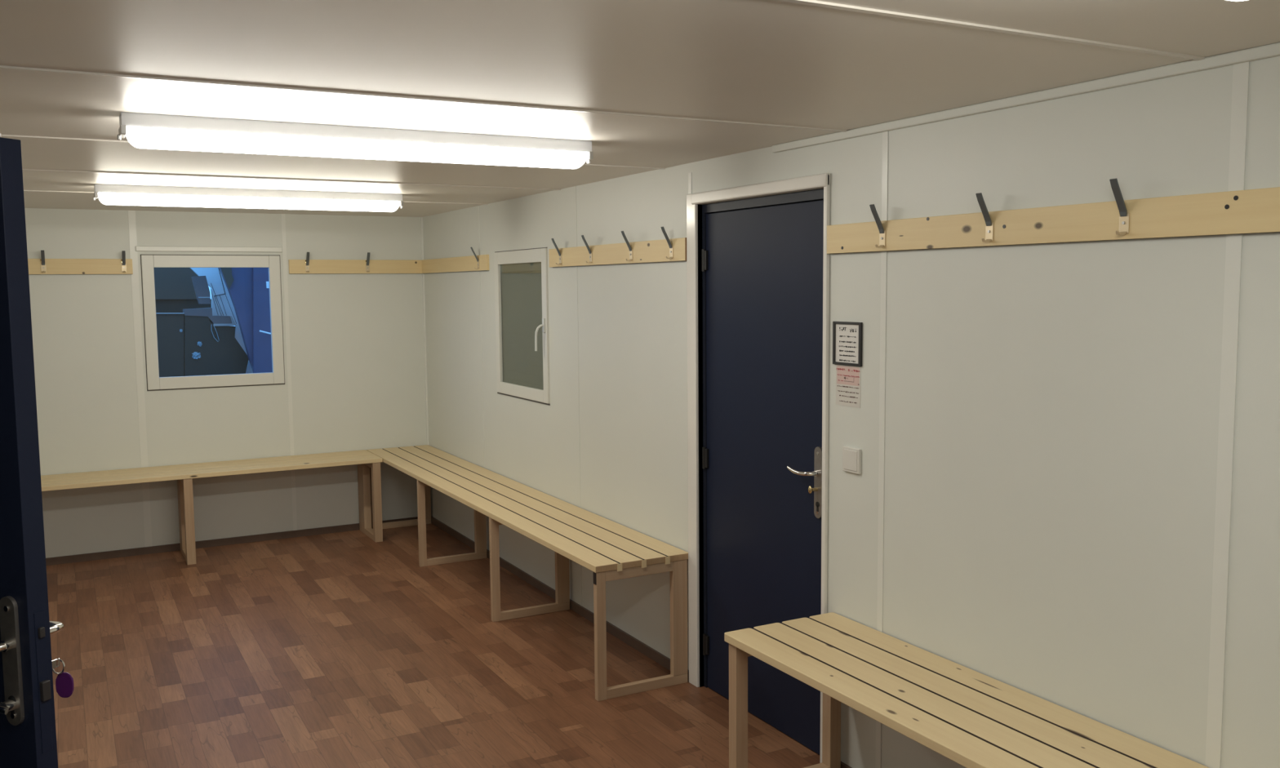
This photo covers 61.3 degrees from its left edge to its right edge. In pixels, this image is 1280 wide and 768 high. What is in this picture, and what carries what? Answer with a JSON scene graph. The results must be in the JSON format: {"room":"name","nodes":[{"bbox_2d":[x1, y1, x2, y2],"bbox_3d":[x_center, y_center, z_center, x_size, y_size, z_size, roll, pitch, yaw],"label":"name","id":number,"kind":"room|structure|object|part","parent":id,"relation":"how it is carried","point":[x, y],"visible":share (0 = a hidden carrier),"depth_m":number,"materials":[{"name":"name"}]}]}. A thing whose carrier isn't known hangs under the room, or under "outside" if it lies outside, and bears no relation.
{"room":"changing room","nodes":[
{"label":"changing room","id":0,"kind":"room"},
{"bbox_2d":[40,250,46,272],"bbox_3d":[-3.622,-0.744,6.549,0.028,0.134,0.048,-3,6,-28],"label":"coat hook","id":1,"kind":"object","parent":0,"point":[43,268],"visible":1,"depth_m":6.56,"materials":[{"name":"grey metal"}]},
{"bbox_3d":[-3.632,-0.707,6.573,0.028,0.050,0.003,-3,6,-28],"label":"plate","id":2,"kind":"part","parent":1,"relation":"part of","materials":[{"name":"metal"}]},
{"bbox_2d":[120,250,126,272],"bbox_3d":[-3.232,-0.766,6.758,0.028,0.134,0.048,-3,6,-28],"label":"coat hook","id":3,"kind":"object","parent":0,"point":[123,255],"visible":1,"depth_m":6.77,"materials":[{"name":"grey metal"}]},
{"bbox_3d":[-3.242,-0.729,6.782,0.028,0.050,0.003,-3,6,-28],"label":"plate","id":4,"kind":"part","parent":3,"relation":"part of","materials":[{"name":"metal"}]},
{"bbox_2d":[24,208,426,558],"bbox_3d":[-2.844,-0.020,7.115,3.050,2.200,0.060,-3,6,-28],"label":"wall","id":5,"kind":"structure","parent":0,"point":[357,347],"depth_m":7.16,"materials":[{"name":"white paint"}]},
{"bbox_2d":[128,210,152,546],"bbox_3d":[-3.191,-0.020,6.891,0.042,2.154,0.002,-3,6,-28],"label":"trim","id":6,"kind":"structure","parent":5,"relation":"attached to","point":[131,214],"depth_m":6.88,"materials":[{"name":"white plastic"}]},
{"bbox_2d":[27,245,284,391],"bbox_3d":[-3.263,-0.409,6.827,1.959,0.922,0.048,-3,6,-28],"label":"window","id":7,"kind":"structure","parent":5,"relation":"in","point":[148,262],"depth_m":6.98,"materials":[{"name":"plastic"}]},
{"bbox_3d":[-3.663,-0.715,6.567,1.042,0.095,0.018,-3,6,-28],"label":"coat rail","id":8,"kind":"part","parent":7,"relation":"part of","materials":[{"name":"beige wood"}]},
{"bbox_2d":[45,516,417,565],"bbox_3d":[-2.817,1.055,7.181,2.930,0.046,0.012,-3,6,-28],"label":"baseboard","id":9,"kind":"structure","parent":5,"relation":"attached to","point":[305,532],"depth_m":7.16,"materials":[{"name":"white plastic"}]},
{"bbox_2d":[280,213,297,530],"bbox_3d":[-2.381,-0.066,7.326,0.025,2.154,0.002,-3,6,-28],"label":"trim","id":10,"kind":"structure","parent":5,"relation":"attached to","point":[283,220],"depth_m":7.32,"materials":[{"name":"white plastic"}]},
{"bbox_2d":[288,259,422,274],"bbox_3d":[-1.953,-0.813,7.484,0.932,0.095,0.018,-3,6,-28],"label":"rail","id":11,"kind":"object","parent":5,"relation":"attached to","point":[295,266],"visible":1,"depth_m":7.46,"materials":[{"name":"brown wood"}]},
{"bbox_2d":[305,252,309,271],"bbox_3d":[-2.243,-0.823,7.289,0.028,0.134,0.048,-3,6,-28],"label":"coat hook","id":12,"kind":"object","parent":11,"relation":"attached to","point":[307,261],"visible":1,"depth_m":7.30,"materials":[{"name":"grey metal"}]},
{"bbox_3d":[-2.253,-0.786,7.312,0.028,0.050,0.003,-3,6,-28],"label":"plate","id":13,"kind":"part","parent":12,"relation":"part of","materials":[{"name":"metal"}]},
{"bbox_2d":[365,252,369,271],"bbox_3d":[-1.884,-0.844,7.482,0.028,0.134,0.048,-3,6,-28],"label":"coat hook","id":14,"kind":"object","parent":11,"relation":"attached to","point":[367,265],"visible":1,"depth_m":7.49,"materials":[{"name":"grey metal"}]},
{"bbox_3d":[-1.894,-0.807,7.505,0.028,0.050,0.003,-3,6,-28],"label":"plate","id":15,"kind":"part","parent":14,"relation":"part of","materials":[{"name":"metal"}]},
{"bbox_2d":[420,217,428,444],"bbox_3d":[-1.543,-0.114,7.770,0.012,2.154,0.012,-3,6,-28],"label":"trim","id":16,"kind":"structure","parent":5,"relation":"attached to","point":[421,218],"depth_m":7.75,"materials":[{"name":"white plastic"}]},
{"bbox_2d":[46,523,820,767],"bbox_3d":[-0.838,1.442,3.531,3.050,0.100,8.470,-3,6,-28],"label":"floor","id":17,"kind":"structure","parent":0,"point":[338,650],"depth_m":4.80,"materials":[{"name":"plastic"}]},
{"bbox_2d":[40,449,382,564],"bbox_3d":[-2.911,0.824,6.858,2.464,0.566,0.446,-3,6,-28],"label":"bench","id":18,"kind":"object","parent":17,"relation":"on","point":[184,474],"visible":1,"depth_m":6.92,"materials":[{"name":"brown wood"}]},
{"bbox_3d":[-2.955,0.827,6.990,0.050,0.538,0.149,-3,6,-28],"label":"leg","id":19,"kind":"part","parent":18,"relation":"part of","materials":[{"name":"brown wood"}]},
{"bbox_3d":[-2.863,1.089,6.846,0.048,0.040,0.231,-3,6,-28],"label":"floor rail","id":20,"kind":"part","parent":18,"relation":"part of","materials":[{"name":"brown wood"}]},
{"bbox_3d":[-2.797,0.852,6.700,0.052,0.538,0.050,-3,6,-28],"label":"leg","id":21,"kind":"part","parent":18,"relation":"part of","materials":[{"name":"brown wood"}]},
{"bbox_3d":[-1.925,0.767,7.542,0.050,0.538,0.149,-3,6,-28],"label":"leg","id":22,"kind":"part","parent":18,"relation":"part of","materials":[{"name":"brown wood"}]},
{"bbox_3d":[-1.833,1.030,7.398,0.048,0.040,0.231,-3,6,-28],"label":"floor rail","id":23,"kind":"part","parent":18,"relation":"part of","materials":[{"name":"brown wood"}]},
{"bbox_3d":[-1.768,0.792,7.253,0.052,0.538,0.050,-3,6,-28],"label":"leg","id":24,"kind":"part","parent":18,"relation":"part of","materials":[{"name":"brown wood"}]},
{"bbox_2d":[366,444,688,701],"bbox_3d":[-0.855,0.873,6.126,0.446,0.566,3.688,-3,6,-28],"label":"bench","id":25,"kind":"object","parent":17,"relation":"on","point":[612,550],"visible":0.91,"depth_m":5.35,"materials":[{"name":"brown wood"}]},
{"bbox_3d":[-1.878,0.761,7.602,0.042,0.538,0.030,-3,6,-28],"label":"leg","id":26,"kind":"part","parent":25,"relation":"part of","materials":[{"name":"brown wood"}]},
{"bbox_3d":[-1.687,0.999,7.726,0.388,0.040,0.029,-3,6,-28],"label":"floor rail","id":27,"kind":"part","parent":25,"relation":"part of","materials":[{"name":"brown wood"}]},
{"bbox_3d":[-1.333,0.848,6.593,0.042,0.538,0.030,-3,6,-28],"label":"leg","id":28,"kind":"part","parent":25,"relation":"part of","materials":[{"name":"brown wood"}]},
{"bbox_3d":[-1.549,0.723,7.777,0.070,0.498,0.030,-3,6,-28],"label":"leg","id":29,"kind":"part","parent":25,"relation":"part of","materials":[{"name":"brown wood"}]},
{"bbox_3d":[-1.141,1.085,6.718,0.388,0.040,0.029,-3,6,-28],"label":"floor rail","id":30,"kind":"part","parent":25,"relation":"part of","materials":[{"name":"brown wood"}]},
{"bbox_3d":[-1.004,0.809,6.768,0.070,0.498,0.030,-3,6,-28],"label":"leg","id":31,"kind":"part","parent":25,"relation":"part of","materials":[{"name":"brown wood"}]},
{"bbox_3d":[-0.739,0.942,5.497,0.042,0.538,0.030,-3,6,-28],"label":"leg","id":32,"kind":"part","parent":25,"relation":"part of","materials":[{"name":"brown wood"}]},
{"bbox_3d":[-0.548,1.180,5.621,0.388,0.040,0.029,-3,6,-28],"label":"floor rail","id":33,"kind":"part","parent":25,"relation":"part of","materials":[{"name":"brown wood"}]},
{"bbox_3d":[-0.410,0.903,5.672,0.070,0.498,0.030,-3,6,-28],"label":"leg","id":34,"kind":"part","parent":25,"relation":"part of","materials":[{"name":"brown wood"}]},
{"bbox_3d":[-0.163,1.034,4.434,0.042,0.538,0.030,-3,6,-28],"label":"leg","id":35,"kind":"part","parent":25,"relation":"part of","materials":[{"name":"brown wood"}]},
{"bbox_3d":[0.028,1.271,4.558,0.388,0.040,0.029,-3,6,-28],"label":"floor rail","id":36,"kind":"part","parent":25,"relation":"part of","materials":[{"name":"brown wood"}]},
{"bbox_3d":[0.166,0.995,4.608,0.070,0.498,0.030,-3,6,-28],"label":"leg","id":37,"kind":"part","parent":25,"relation":"part of","materials":[{"name":"brown wood"}]},
{"bbox_2d":[724,612,1209,767],"bbox_3d":[1.161,1.193,2.395,0.452,0.566,2.898,-3,6,-28],"label":"bench","id":38,"kind":"object","parent":17,"relation":"on","point":[972,718],"visible":1,"depth_m":3.00,"materials":[{"name":"brown wood"}]},
{"bbox_3d":[0.322,1.111,3.538,0.046,0.538,0.045,-3,6,-28],"label":"leg","id":39,"kind":"part","parent":38,"relation":"part of","materials":[{"name":"brown wood"}]},
{"bbox_3d":[0.494,1.347,3.651,0.339,0.045,0.043,-3,6,-28],"label":"floor rail","id":40,"kind":"part","parent":38,"relation":"part of","materials":[{"name":"brown wood"}]},
{"bbox_3d":[0.661,1.091,3.720,0.046,0.538,0.045,-3,6,-28],"label":"leg","id":41,"kind":"part","parent":38,"relation":"part of","materials":[{"name":"brown wood"}]},
{"bbox_2d":[0,0,1279,217],"bbox_3d":[-0.858,-0.838,3.324,3.050,0.080,8.470,-3,6,-28],"label":"ceiling","id":42,"kind":"structure","parent":0,"point":[774,62],"depth_m":2.51,"materials":[{"name":"white paint"}]},
{"bbox_2d":[93,184,403,212],"bbox_3d":[-1.942,-0.937,5.477,1.495,0.094,0.094,-3,6,-28],"label":"ceiling lamp","id":43,"kind":"object","parent":42,"relation":"attached to","point":[108,194],"visible":1,"depth_m":5.41,"materials":[{"name":"white plastic"}]},
{"bbox_2d":[97,192,399,212],"bbox_3d":[-1.942,-0.917,5.479,1.445,0.053,0.092,-3,6,-28],"label":"diffuser","id":44,"kind":"object","parent":43,"relation":"attached to","point":[217,200],"depth_m":5.44,"materials":[{"name":"white plastic"}]},
{"bbox_2d":[23,190,488,204],"bbox_3d":[-2.208,-1.011,5.823,2.930,0.004,0.010,-3,6,-28],"label":"trim","id":45,"kind":"structure","parent":42,"relation":"attached to","point":[24,190],"depth_m":5.51,"materials":[{"name":"white plastic"}]},
{"bbox_2d":[22,168,560,190],"bbox_3d":[-1.700,-0.930,4.885,2.930,0.004,0.010,-3,6,-28],"label":"trim","id":46,"kind":"structure","parent":42,"relation":"attached to","point":[22,169],"depth_m":4.90,"materials":[{"name":"white plastic"}]},
{"bbox_2d":[0,134,665,168],"bbox_3d":[-1.183,-0.848,3.929,2.930,0.004,0.010,-3,6,-28],"label":"trim","id":47,"kind":"structure","parent":42,"relation":"attached to","point":[7,135],"depth_m":3.59,"materials":[{"name":"white plastic"}]},
{"bbox_2d":[116,111,593,168],"bbox_3d":[-0.836,-0.761,3.434,1.495,0.094,0.094,-3,6,-28],"label":"ceiling lamp","id":48,"kind":"object","parent":42,"relation":"attached to","point":[142,131],"visible":1,"depth_m":3.35,"materials":[{"name":"white plastic"}]},
{"bbox_2d":[0,65,846,132],"bbox_3d":[-0.607,-0.755,2.846,2.912,0.004,0.008,-3,6,-28],"label":"trim","id":49,"kind":"structure","parent":42,"relation":"attached to","point":[1,66],"depth_m":2.81,"materials":[{"name":"white plastic"}]},
{"bbox_2d":[776,0,1204,60],"bbox_3d":[-0.013,-0.660,1.750,2.912,0.004,0.016,-3,6,-28],"label":"trim","id":50,"kind":"structure","parent":42,"relation":"attached to","point":[812,2],"depth_m":2.12,"materials":[{"name":"white plastic"}]},
{"bbox_2d":[1226,0,1247,1],"bbox_3d":[0.279,-0.573,1.248,1.495,0.094,0.094,-3,6,-28],"label":"ceiling lamp","id":51,"kind":"object","parent":42,"relation":"attached to","point":[1227,0],"visible":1,"depth_m":1.58,"materials":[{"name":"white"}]},
{"bbox_2d":[422,55,1279,767],"bbox_3d":[0.468,0.221,4.133,0.060,2.200,8.350,-3,6,-28],"label":"wall","id":52,"kind":"structure","parent":0,"point":[1052,410],"depth_m":3.04,"materials":[{"name":"white paint"}]},
{"bbox_2d":[422,254,488,273],"bbox_3d":[-1.234,-0.786,7.115,0.018,0.095,1.316,-3,6,-28],"label":"rail","id":53,"kind":"object","parent":52,"relation":"attached to","point":[464,264],"visible":1,"depth_m":7.03,"materials":[{"name":"brown wood"}]},
{"bbox_2d":[470,247,479,269],"bbox_3d":[-1.017,-0.775,6.642,0.048,0.134,0.028,-3,6,-28],"label":"coat hook","id":54,"kind":"object","parent":53,"relation":"attached to","point":[474,254],"visible":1,"depth_m":6.64,"materials":[{"name":"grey metal"}]},
{"bbox_2d":[477,205,484,468],"bbox_3d":[-0.990,-0.027,6.760,0.002,2.154,0.020,-3,6,-28],"label":"trim","id":55,"kind":"structure","parent":52,"relation":"attached to","point":[477,206],"depth_m":6.74,"materials":[{"name":"white plastic"}]},
{"bbox_2d":[493,247,550,405],"bbox_3d":[-0.688,-0.337,6.137,0.086,0.849,0.782,-3,6,-28],"label":"window","id":56,"kind":"structure","parent":52,"relation":"in","point":[521,276],"depth_m":6.15,"materials":[{"name":"plastic"}]},
{"bbox_2d":[501,270,543,390],"bbox_3d":[-0.660,-0.339,6.159,0.016,0.763,0.728,-3,6,-28],"label":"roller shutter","id":57,"kind":"object","parent":56,"relation":"attached to","point":[522,291],"depth_m":6.17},
{"bbox_3d":[-0.520,-0.316,5.825,0.008,0.078,0.027,-3,6,-28],"label":"handle","id":58,"kind":"part","parent":56,"relation":"part of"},
{"bbox_2d":[573,186,582,605],"bbox_3d":[-0.316,0.080,5.513,0.002,2.154,0.020,-3,6,-28],"label":"trim","id":59,"kind":"structure","parent":52,"relation":"attached to","point":[575,187],"depth_m":5.50,"materials":[{"name":"white plastic"}]},
{"bbox_2d":[548,237,686,267],"bbox_3d":[-0.139,-0.612,5.092,0.018,0.095,1.412,-3,6,-28],"label":"rail","id":60,"kind":"object","parent":52,"relation":"attached to","point":[655,251],"visible":1,"depth_m":4.98,"materials":[{"name":"brown wood"}]},
{"bbox_2d":[551,238,561,264],"bbox_3d":[-0.431,-0.682,5.559,0.048,0.134,0.028,-3,6,-28],"label":"coat hook","id":61,"kind":"object","parent":60,"relation":"attached to","point":[553,240],"visible":1,"depth_m":5.56,"materials":[{"name":"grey metal"}]},
{"bbox_2d":[581,235,592,262],"bbox_3d":[-0.260,-0.655,5.243,0.048,0.134,0.028,-3,6,-28],"label":"coat hook","id":62,"kind":"object","parent":60,"relation":"attached to","point":[582,236],"visible":1,"depth_m":5.25,"materials":[{"name":"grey metal"}]},
{"bbox_3d":[-0.240,-0.618,5.257,0.003,0.050,0.028,-3,6,-28],"label":"plate","id":63,"kind":"part","parent":62,"relation":"part of","materials":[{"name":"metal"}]},
{"bbox_2d":[621,231,632,261],"bbox_3d":[-0.060,-0.623,4.875,0.048,0.134,0.028,-3,6,-28],"label":"coat hook","id":64,"kind":"object","parent":60,"relation":"attached to","point":[622,232],"visible":1,"depth_m":4.88,"materials":[{"name":"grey metal"}]},
{"bbox_3d":[-0.040,-0.586,4.889,0.003,0.050,0.028,-3,6,-28],"label":"plate","id":65,"kind":"part","parent":64,"relation":"part of","materials":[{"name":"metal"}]},
{"bbox_2d":[660,226,673,258],"bbox_3d":[0.113,-0.596,4.555,0.048,0.134,0.028,-3,6,-28],"label":"coat hook","id":66,"kind":"object","parent":60,"relation":"attached to","point":[671,248],"visible":1,"depth_m":4.56,"materials":[{"name":"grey metal"}]},
{"bbox_3d":[0.133,-0.558,4.569,0.003,0.050,0.028,-3,6,-28],"label":"plate","id":67,"kind":"part","parent":66,"relation":"part of","materials":[{"name":"metal"}]},
{"bbox_2d":[431,515,852,767],"bbox_3d":[0.449,1.296,4.208,0.012,0.046,8.338,-3,6,-28],"label":"baseboard","id":68,"kind":"structure","parent":52,"relation":"attached to","point":[637,645],"depth_m":5.63,"materials":[{"name":"white plastic"}]},
{"bbox_2d":[688,172,691,194],"bbox_3d":[0.206,-0.826,4.443,0.003,0.085,0.024,-3,6,-28],"label":"trim","id":69,"kind":"structure","parent":52,"relation":"attached to","point":[689,174],"depth_m":4.44,"materials":[{"name":"white plastic"}]},
{"bbox_2d":[686,173,830,763],"bbox_3d":[0.443,0.284,4.149,0.094,2.072,0.928,-3,6,-28],"label":"door","id":70,"kind":"structure","parent":52,"relation":"in","point":[765,260],"depth_m":4.13,"materials":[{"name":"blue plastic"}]},
{"bbox_3d":[0.222,0.253,4.516,0.014,2.072,0.070,-3,6,-28],"label":"casing","id":71,"kind":"part","parent":70,"relation":"part of","materials":[{"name":"white metal"}]},
{"bbox_3d":[0.425,-0.722,4.027,0.020,0.045,0.883,-3,6,-28],"label":"casing","id":72,"kind":"part","parent":70,"relation":"part of","materials":[{"name":"white metal"}]},
{"bbox_3d":[0.581,0.311,3.852,0.052,0.024,0.134,-3,6,-28],"label":"lever","id":73,"kind":"part","parent":70,"relation":"part of","materials":[{"name":"silver metal"}]},
{"bbox_3d":[0.632,0.349,3.819,0.008,0.256,0.042,-3,6,-28],"label":"handle plate","id":74,"kind":"part","parent":70,"relation":"part of","materials":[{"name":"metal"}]},
{"bbox_3d":[0.641,0.320,3.742,0.014,2.072,0.021,-3,6,-28],"label":"casing","id":75,"kind":"part","parent":70,"relation":"part of","materials":[{"name":"white metal"}]},
{"bbox_2d":[832,321,862,366],"bbox_3d":[0.692,-0.135,3.605,0.008,0.145,0.146,-3,6,-28],"label":"wall sign","id":76,"kind":"object","parent":52,"relation":"attached to","point":[847,336],"visible":1,"depth_m":3.60,"materials":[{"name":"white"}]},
{"bbox_2d":[839,327,856,362],"bbox_3d":[0.693,-0.132,3.603,0.001,0.116,0.091,-3,6,-28],"label":"print","id":77,"kind":"object","parent":76,"relation":"attached to","point":[847,335],"depth_m":3.60,"materials":[{"name":"white paper"}]},
{"bbox_2d":[835,364,861,408],"bbox_3d":[0.697,0.007,3.617,0.002,0.136,0.128,-3,6,-28],"label":"notice","id":78,"kind":"object","parent":52,"relation":"attached to","point":[847,377],"visible":1,"depth_m":3.62,"materials":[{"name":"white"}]},
{"bbox_2d":[836,368,859,381],"bbox_3d":[0.696,-0.029,3.613,0.001,0.044,0.121,-3,6,-28],"label":"print","id":79,"kind":"object","parent":78,"relation":"on","point":[842,374],"depth_m":3.61},
{"bbox_2d":[837,377,859,403],"bbox_3d":[0.697,0.019,3.618,0.001,0.087,0.115,-3,6,-28],"label":"print","id":80,"kind":"object","parent":78,"relation":"attached to","point":[848,388],"depth_m":3.62,"materials":[{"name":"pink"}]},
{"bbox_2d":[842,445,861,474],"bbox_3d":[0.708,0.254,3.612,0.014,0.084,0.085,-3,6,-28],"label":"light switch","id":81,"kind":"object","parent":52,"relation":"attached to","point":[851,456],"visible":1,"depth_m":3.60,"materials":[{"name":"white plastic"}]},
{"bbox_2d":[875,131,888,767],"bbox_3d":[0.781,0.254,3.487,0.002,2.154,0.025,-3,6,-28],"label":"trim","id":82,"kind":"structure","parent":52,"relation":"attached to","point":[885,135],"depth_m":3.47,"materials":[{"name":"white plastic"}]},
{"bbox_2d":[772,42,1279,152],"bbox_3d":[1.444,-0.697,2.131,0.018,0.026,4.050,-3,6,-28],"label":"trim","id":83,"kind":"structure","parent":52,"relation":"attached to","point":[1269,51],"depth_m":2.79,"materials":[{"name":"white plastic"}]},
{"bbox_2d":[826,186,1279,253],"bbox_3d":[1.345,-0.376,2.349,0.019,0.095,2.978,-3,6,-28],"label":"rail","id":84,"kind":"object","parent":52,"relation":"attached to","point":[1250,211],"visible":1,"depth_m":2.75,"materials":[{"name":"brown wood"}]},
{"bbox_2d":[869,204,885,248],"bbox_3d":[0.744,-0.496,3.389,0.048,0.134,0.028,-3,6,-28],"label":"coat hook","id":85,"kind":"object","parent":84,"relation":"attached to","point":[882,233],"visible":1,"depth_m":3.39,"materials":[{"name":"metal"}]},
{"bbox_3d":[0.764,-0.458,3.403,0.003,0.050,0.028,-3,6,-28],"label":"plate","id":86,"kind":"part","parent":85,"relation":"part of","materials":[{"name":"metal"}]},
{"bbox_2d":[975,192,993,242],"bbox_3d":[0.956,-0.462,2.998,0.048,0.134,0.028,-3,6,-28],"label":"coat hook","id":87,"kind":"object","parent":84,"relation":"attached to","point":[988,224],"visible":1,"depth_m":3.00,"materials":[{"name":"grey metal"}]},
{"bbox_3d":[0.976,-0.425,3.012,0.003,0.050,0.028,-3,6,-28],"label":"plate","id":88,"kind":"part","parent":87,"relation":"part of","materials":[{"name":"metal"}]},
{"bbox_2d":[1109,178,1129,235],"bbox_3d":[1.161,-0.429,2.619,0.048,0.134,0.028,-3,6,-28],"label":"coat hook","id":89,"kind":"object","parent":84,"relation":"attached to","point":[1124,217],"visible":1,"depth_m":2.62,"materials":[{"name":"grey metal"}]},
{"bbox_3d":[1.181,-0.392,2.633,0.003,0.050,0.028,-3,6,-28],"label":"plate","id":90,"kind":"part","parent":89,"relation":"part of","materials":[{"name":"metal"}]},
{"bbox_2d":[1204,62,1249,767],"bbox_3d":[1.332,0.342,2.468,0.003,2.154,0.036,-3,6,-28],"label":"trim","id":91,"kind":"structure","parent":52,"relation":"attached to","point":[1240,89],"depth_m":2.45,"materials":[{"name":"white plastic"}]},
{"bbox_3d":[-2.164,0.373,2.722,0.060,2.200,8.350,-3,6,-28],"label":"wall","id":92,"kind":"structure","parent":0,"visible":0},
{"bbox_2d":[0,133,63,767],"bbox_3d":[-1.489,0.482,2.150,0.600,2.075,1.030,-3,6,-28],"label":"door","id":93,"kind":"structure","parent":92,"relation":"in","point":[28,731],"depth_m":2.07,"materials":[{"name":"metal"}]},
{"bbox_3d":[-1.281,0.505,2.073,0.142,0.024,0.045,0,5,4],"label":"lever","id":94,"kind":"part","parent":93,"relation":"part of","materials":[{"name":"silver metal"}]},
{"bbox_3d":[-1.218,0.537,2.093,0.042,0.256,0.008,2,6,23],"label":"handle plate","id":95,"kind":"part","parent":93,"relation":"part of","materials":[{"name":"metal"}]},
{"bbox_3d":[-1.163,0.581,2.103,0.003,0.280,0.022,2,6,23],"label":"edge plate","id":96,"kind":"part","parent":93,"relation":"part of","materials":[{"name":"grey metal"}]},
{"bbox_3d":[-1.218,0.493,2.207,0.061,0.024,0.150,-5,7,-38],"label":"lever","id":97,"kind":"part","parent":93,"relation":"part of","materials":[{"name":"silver metal"}]},
{"bbox_2d":[51,657,74,697],"bbox_3d":[-1.185,0.599,2.182,0.030,0.085,0.067,4,7,38],"label":"keychain","id":98,"kind":"object","parent":93,"relation":"hanging from","point":[64,686],"visible":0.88,"depth_m":2.20,"materials":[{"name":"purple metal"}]},
{"label":"outside","id":99,"kind":"structure","parent":0,"visible":0},
{"bbox_3d":[-2.135,1.551,5.889,15.000,0.120,23.000,-3,6,-28],"label":"ground","id":100,"kind":"structure","parent":99,"visible":0},
{"bbox_2d":[155,313,184,377],"bbox_3d":[-4.068,0.317,8.988,0.548,1.812,0.363,-3,6,-28],"label":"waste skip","id":101,"kind":"object","parent":100,"relation":"on","point":[170,326],"visible":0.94,"depth_m":8.86,"materials":[{"name":"metal"}]},
{"bbox_2d":[153,267,213,325],"bbox_3d":[-4.377,-0.094,9.922,0.831,2.466,0.850,-3,6,-28],"label":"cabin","id":102,"kind":"object","parent":100,"relation":"on","point":[175,292],"visible":0.14,"depth_m":9.54,"materials":[{"name":"metal"}]},
{"bbox_2d":[155,307,248,376],"bbox_3d":[-3.655,0.287,9.078,0.718,1.848,0.173,-3,6,-28],"label":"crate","id":103,"kind":"object","parent":100,"relation":"on","point":[203,355],"visible":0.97,"depth_m":8.99,"materials":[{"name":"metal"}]},
{"bbox_2d":[191,275,210,303],"bbox_3d":[-3.650,-0.782,8.971,0.132,0.234,0.105,-3,6,-28],"label":"box","id":104,"kind":"object","parent":103,"relation":"on","point":[200,284],"visible":1,"depth_m":8.93,"materials":[{"name":"metal"}]},
{"bbox_3d":[-3.620,-0.570,9.031,0.367,0.134,0.160,-3,6,-28],"label":"crate lid","id":105,"kind":"part","parent":103,"relation":"part of","materials":[{"name":"plastic"}]},
{"bbox_2d":[211,326,219,342],"bbox_3d":[-3.539,-0.423,8.990,0.062,0.150,0.006,-3,6,-28],"label":"cable loop","id":106,"kind":"object","parent":103,"relation":"hanging from","point":[214,326],"visible":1,"depth_m":8.99,"materials":[{"name":"metal"}]},
{"bbox_2d":[190,267,253,373],"bbox_3d":[-3.570,0.009,9.277,0.538,2.364,0.063,-3,6,-28],"label":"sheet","id":107,"kind":"object","parent":100,"relation":"on","point":[222,304],"visible":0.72,"depth_m":9.19,"materials":[{"name":"blue plastic"}]},
{"bbox_2d":[218,267,272,373],"bbox_3d":[-3.127,0.025,9.095,0.801,2.358,0.205,-3,6,-28],"label":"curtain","id":108,"kind":"object","parent":100,"relation":"on","point":[248,288],"visible":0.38,"depth_m":8.98,"materials":[{"name":"blue paint"}]},
{"bbox_3d":[-3.392,-0.880,8.862,0.104,0.205,0.015,-3,6,-28],"label":"shadow panel","id":109,"kind":"part","parent":108,"relation":"part of","materials":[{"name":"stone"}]},
{"bbox_3d":[-3.076,0.038,9.103,0.344,2.329,0.035,-3,6,-28],"label":"door","id":110,"kind":"part","parent":108,"relation":"part of","materials":[{"name":"blue paint"}]}
]}

